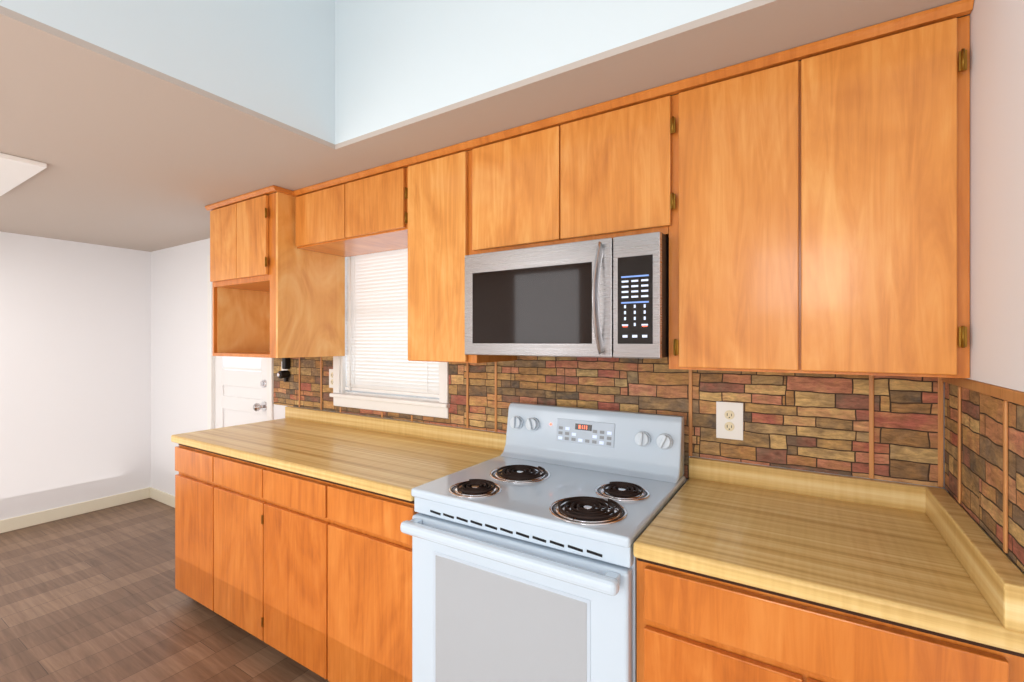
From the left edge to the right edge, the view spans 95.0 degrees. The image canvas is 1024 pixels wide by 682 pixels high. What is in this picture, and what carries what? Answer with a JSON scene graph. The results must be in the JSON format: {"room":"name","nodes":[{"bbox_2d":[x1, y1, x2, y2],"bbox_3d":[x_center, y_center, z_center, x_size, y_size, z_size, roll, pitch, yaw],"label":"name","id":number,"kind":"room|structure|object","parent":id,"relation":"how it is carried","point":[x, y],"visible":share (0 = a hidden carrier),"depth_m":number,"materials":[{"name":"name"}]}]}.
{"room":"kitchen","nodes":[
{"label":"kitchen","id":0,"kind":"room"},
{"bbox_2d":[0,231,150,519],"bbox_3d":[-4.345,0.295,2.718,0.150,2.250,3.750,0,0,32],"label":"wall","id":1,"kind":"structure","parent":0,"point":[75,372],"depth_m":3.81,"materials":[{"name":"white paint"}]},
{"bbox_2d":[0,487,148,532],"bbox_3d":[-4.227,1.373,2.751,0.015,0.095,3.570,0,0,32],"label":"baseboard","id":2,"kind":"structure","parent":1,"relation":"attached to","point":[27,520],"depth_m":3.79,"materials":[{"name":"beige wood"}]},
{"bbox_2d":[0,498,328,681],"bbox_3d":[-1.957,1.470,1.303,5.700,0.100,3.900,0,0,32],"label":"floor","id":3,"kind":"structure","parent":0,"point":[95,596],"depth_m":2.43,"materials":[{"name":"wood"}]},
{"bbox_2d":[174,442,210,609],"bbox_3d":[-1.486,0.986,2.731,0.415,0.867,0.676,0,0,32],"label":"base cabinet","id":4,"kind":"object","parent":3,"relation":"on","point":[193,480],"depth_m":2.45,"materials":[{"name":"brown wood"}]},
{"bbox_2d":[211,454,258,638],"bbox_3d":[-1.124,0.986,2.503,0.440,0.867,0.676,0,0,32],"label":"base cabinet","id":5,"kind":"object","parent":3,"relation":"on","point":[234,483],"depth_m":2.23,"materials":[{"name":"brown wood"}]},
{"bbox_2d":[259,466,326,678],"bbox_3d":[-0.748,0.986,2.267,0.449,0.867,0.676,0,0,32],"label":"base cabinet","id":6,"kind":"object","parent":3,"relation":"on","point":[293,541],"depth_m":1.98,"materials":[{"name":"brown wood"}]},
{"bbox_2d":[327,482,417,681],"bbox_3d":[-0.357,0.986,2.021,0.474,0.867,0.676,0,0,32],"label":"base cabinet","id":7,"kind":"object","parent":3,"relation":"on","point":[369,557],"depth_m":1.74,"materials":[{"name":"brown wood"}]},
{"bbox_2d":[171,418,503,501],"bbox_3d":[-0.917,0.530,2.366,1.790,0.040,0.688,0,0,32],"label":"countertop","id":8,"kind":"structure","parent":7,"relation":"on","point":[369,461],"depth_m":2.15,"materials":[{"name":"beige wood"}]},
{"bbox_2d":[400,402,685,681],"bbox_3d":[0.133,0.849,1.636,0.758,1.141,0.720,0,0,32],"label":"stove","id":9,"kind":"object","parent":3,"relation":"on","point":[524,563],"visible":1,"depth_m":1.44,"materials":[{"name":"white metal"}]},
{"bbox_2d":[633,457,1023,681],"bbox_3d":[0.791,0.924,1.290,0.716,0.989,0.687,0,0,32],"label":"base cabinet","id":10,"kind":"object","parent":3,"relation":"on","point":[751,573],"visible":1,"depth_m":1.09,"materials":[{"name":"brown wood"}]},
{"bbox_2d":[0,0,964,251],"bbox_3d":[-1.893,-1.520,1.263,5.550,1.420,3.600,0,0,32],"label":"ceiling","id":11,"kind":"structure","parent":0,"point":[132,154],"depth_m":1.67,"materials":[{"name":"beige paint"}]},
{"bbox_2d":[0,153,46,195],"bbox_3d":[-2.664,-0.798,2.009,0.790,0.021,0.800,0,0,32],"label":"ceiling hatch","id":12,"kind":"object","parent":11,"relation":"attached to","point":[15,171],"visible":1,"depth_m":2.17,"materials":[{"name":"white"}]},
{"bbox_2d":[151,238,946,495],"bbox_3d":[-0.957,0.295,2.890,5.700,2.250,0.150,0,0,32],"label":"wall","id":13,"kind":"structure","parent":0,"point":[178,339],"depth_m":3.99,"materials":[{"name":"white paint"}]},
{"bbox_2d":[149,487,174,507],"bbox_3d":[-2.828,1.373,3.972,1.020,0.095,0.012,0,0,32],"label":"baseboard","id":14,"kind":"structure","parent":13,"relation":"attached to","point":[168,499],"depth_m":4.11,"materials":[{"name":"beige wood"}]},
{"bbox_2d":[207,255,273,429],"bbox_3d":[-1.977,0.375,3.522,0.880,2.090,0.166,0,0,32],"label":"door frame","id":15,"kind":"structure","parent":13,"relation":"attached to","point":[211,393],"depth_m":3.66,"materials":[{"name":"white wood"}]},
{"bbox_2d":[215,356,266,427],"bbox_3d":[-2.015,0.405,3.462,0.750,2.019,0.112,0,0,32],"label":"back door","id":16,"kind":"structure","parent":13,"relation":"in","point":[240,390],"depth_m":3.50,"materials":[{"name":"white painted wood"},{"name":"chrome"}]},
{"bbox_2d":[210,192,344,357],"bbox_3d":[-1.415,-0.347,2.820,0.680,0.875,0.450,0,0,32],"label":"upper cabinet","id":17,"kind":"object","parent":13,"relation":"attached to","point":[276,293],"visible":1,"depth_m":2.66,"materials":[{"name":"brown wood"}]},
{"bbox_2d":[295,167,407,256],"bbox_3d":[-0.743,-0.645,2.466,0.832,0.280,0.332,0,0,32],"label":"upper cabinet","id":18,"kind":"object","parent":13,"relation":"attached to","point":[362,216],"visible":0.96,"depth_m":2.33,"materials":[{"name":"brown wood"}]},
{"bbox_2d":[329,257,449,417],"bbox_3d":[-0.683,-0.145,2.673,0.925,1.080,0.145,0,0,32],"label":"window","id":19,"kind":"structure","parent":13,"relation":"in","point":[439,407],"depth_m":2.63,"materials":[{"name":"white wood"}]},
{"bbox_2d":[345,248,438,397],"bbox_3d":[-0.692,-0.158,2.660,0.763,0.916,0.040,0,0,32],"label":"window blinds","id":20,"kind":"object","parent":19,"relation":"attached to","point":[377,361],"visible":0.65,"depth_m":2.70,"materials":[{"name":"white plastic"}]},
{"bbox_2d":[285,406,505,449],"bbox_3d":[-0.742,0.474,2.645,1.788,0.077,0.027,0,0,32],"label":"backsplash","id":21,"kind":"structure","parent":13,"relation":"attached to","point":[497,441],"depth_m":2.52,"materials":[{"name":"beige wood"}]},
{"bbox_2d":[405,150,516,362],"bbox_3d":[-0.230,-0.347,2.138,0.384,0.875,0.340,0,0,32],"label":"upper cabinet","id":22,"kind":"object","parent":13,"relation":"attached to","point":[438,214],"visible":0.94,"depth_m":2.00,"materials":[{"name":"brown wood"}]},
{"bbox_2d":[472,96,675,253],"bbox_3d":[0.263,-0.565,1.828,0.800,0.440,0.340,0,0,32],"label":"upper cabinet","id":23,"kind":"object","parent":13,"relation":"attached to","point":[605,175],"visible":0.96,"depth_m":1.66,"materials":[{"name":"brown wood"}]},
{"bbox_2d":[465,232,668,358],"bbox_3d":[0.223,-0.141,1.778,0.755,0.391,0.466,0,0,32],"label":"microwave","id":24,"kind":"object","parent":23,"relation":"attached to","point":[606,298],"visible":1,"depth_m":1.59,"materials":[{"name":"silver metal"}]},
{"bbox_2d":[205,0,973,210],"bbox_3d":[-0.286,-0.796,2.104,3.386,0.023,0.458,0,0,32],"label":"crown molding","id":25,"kind":"structure","parent":13,"relation":"attached to","point":[960,8],"depth_m":1.47,"materials":[{"name":"brown wood"}]},
{"bbox_2d":[273,356,1023,571],"bbox_3d":[-0.365,0.288,2.002,3.449,0.463,0.719,0,0,32],"label":"backsplash","id":26,"kind":"structure","parent":13,"relation":"attached to","point":[888,428],"depth_m":1.57,"materials":[{"name":"brown brick"}]},
{"bbox_2d":[277,358,289,381],"bbox_3d":[-1.505,0.184,3.087,0.052,0.172,0.072,0,0,32],"label":"can opener","id":27,"kind":"object","parent":26,"relation":"attached to","point":[285,374],"visible":0.85,"depth_m":3.08,"materials":[{"name":"black plastic"}]},
{"bbox_2d":[329,369,332,387],"bbox_3d":[-1.099,0.230,2.876,0.070,0.115,0.007,0,0,32],"label":"outlet","id":28,"kind":"object","parent":26,"relation":"attached to","point":[330,378],"visible":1,"depth_m":2.88,"materials":[{"name":"white plastic"}]},
{"bbox_2d":[716,401,742,439],"bbox_3d":[0.783,0.287,1.690,0.089,0.133,0.007,0,0,32],"label":"electrical outlet plate","id":29,"kind":"object","parent":26,"relation":"attached to","point":[729,420],"visible":1,"depth_m":1.69,"materials":[{"name":"white plastic"}]},
{"bbox_2d":[669,15,969,377],"bbox_3d":[0.879,-0.347,1.440,0.708,0.875,0.340,0,0,32],"label":"upper cabinet","id":30,"kind":"object","parent":13,"relation":"attached to","point":[820,218],"visible":1,"depth_m":1.26,"materials":[{"name":"brown wood"}]},
{"bbox_2d":[947,0,1023,573],"bbox_3d":[0.344,-0.355,-0.234,0.168,3.550,3.750,0,0,32],"label":"wall","id":31,"kind":"structure","parent":0,"point":[996,192],"depth_m":0.97,"materials":[{"name":"white paint"}]}
]}

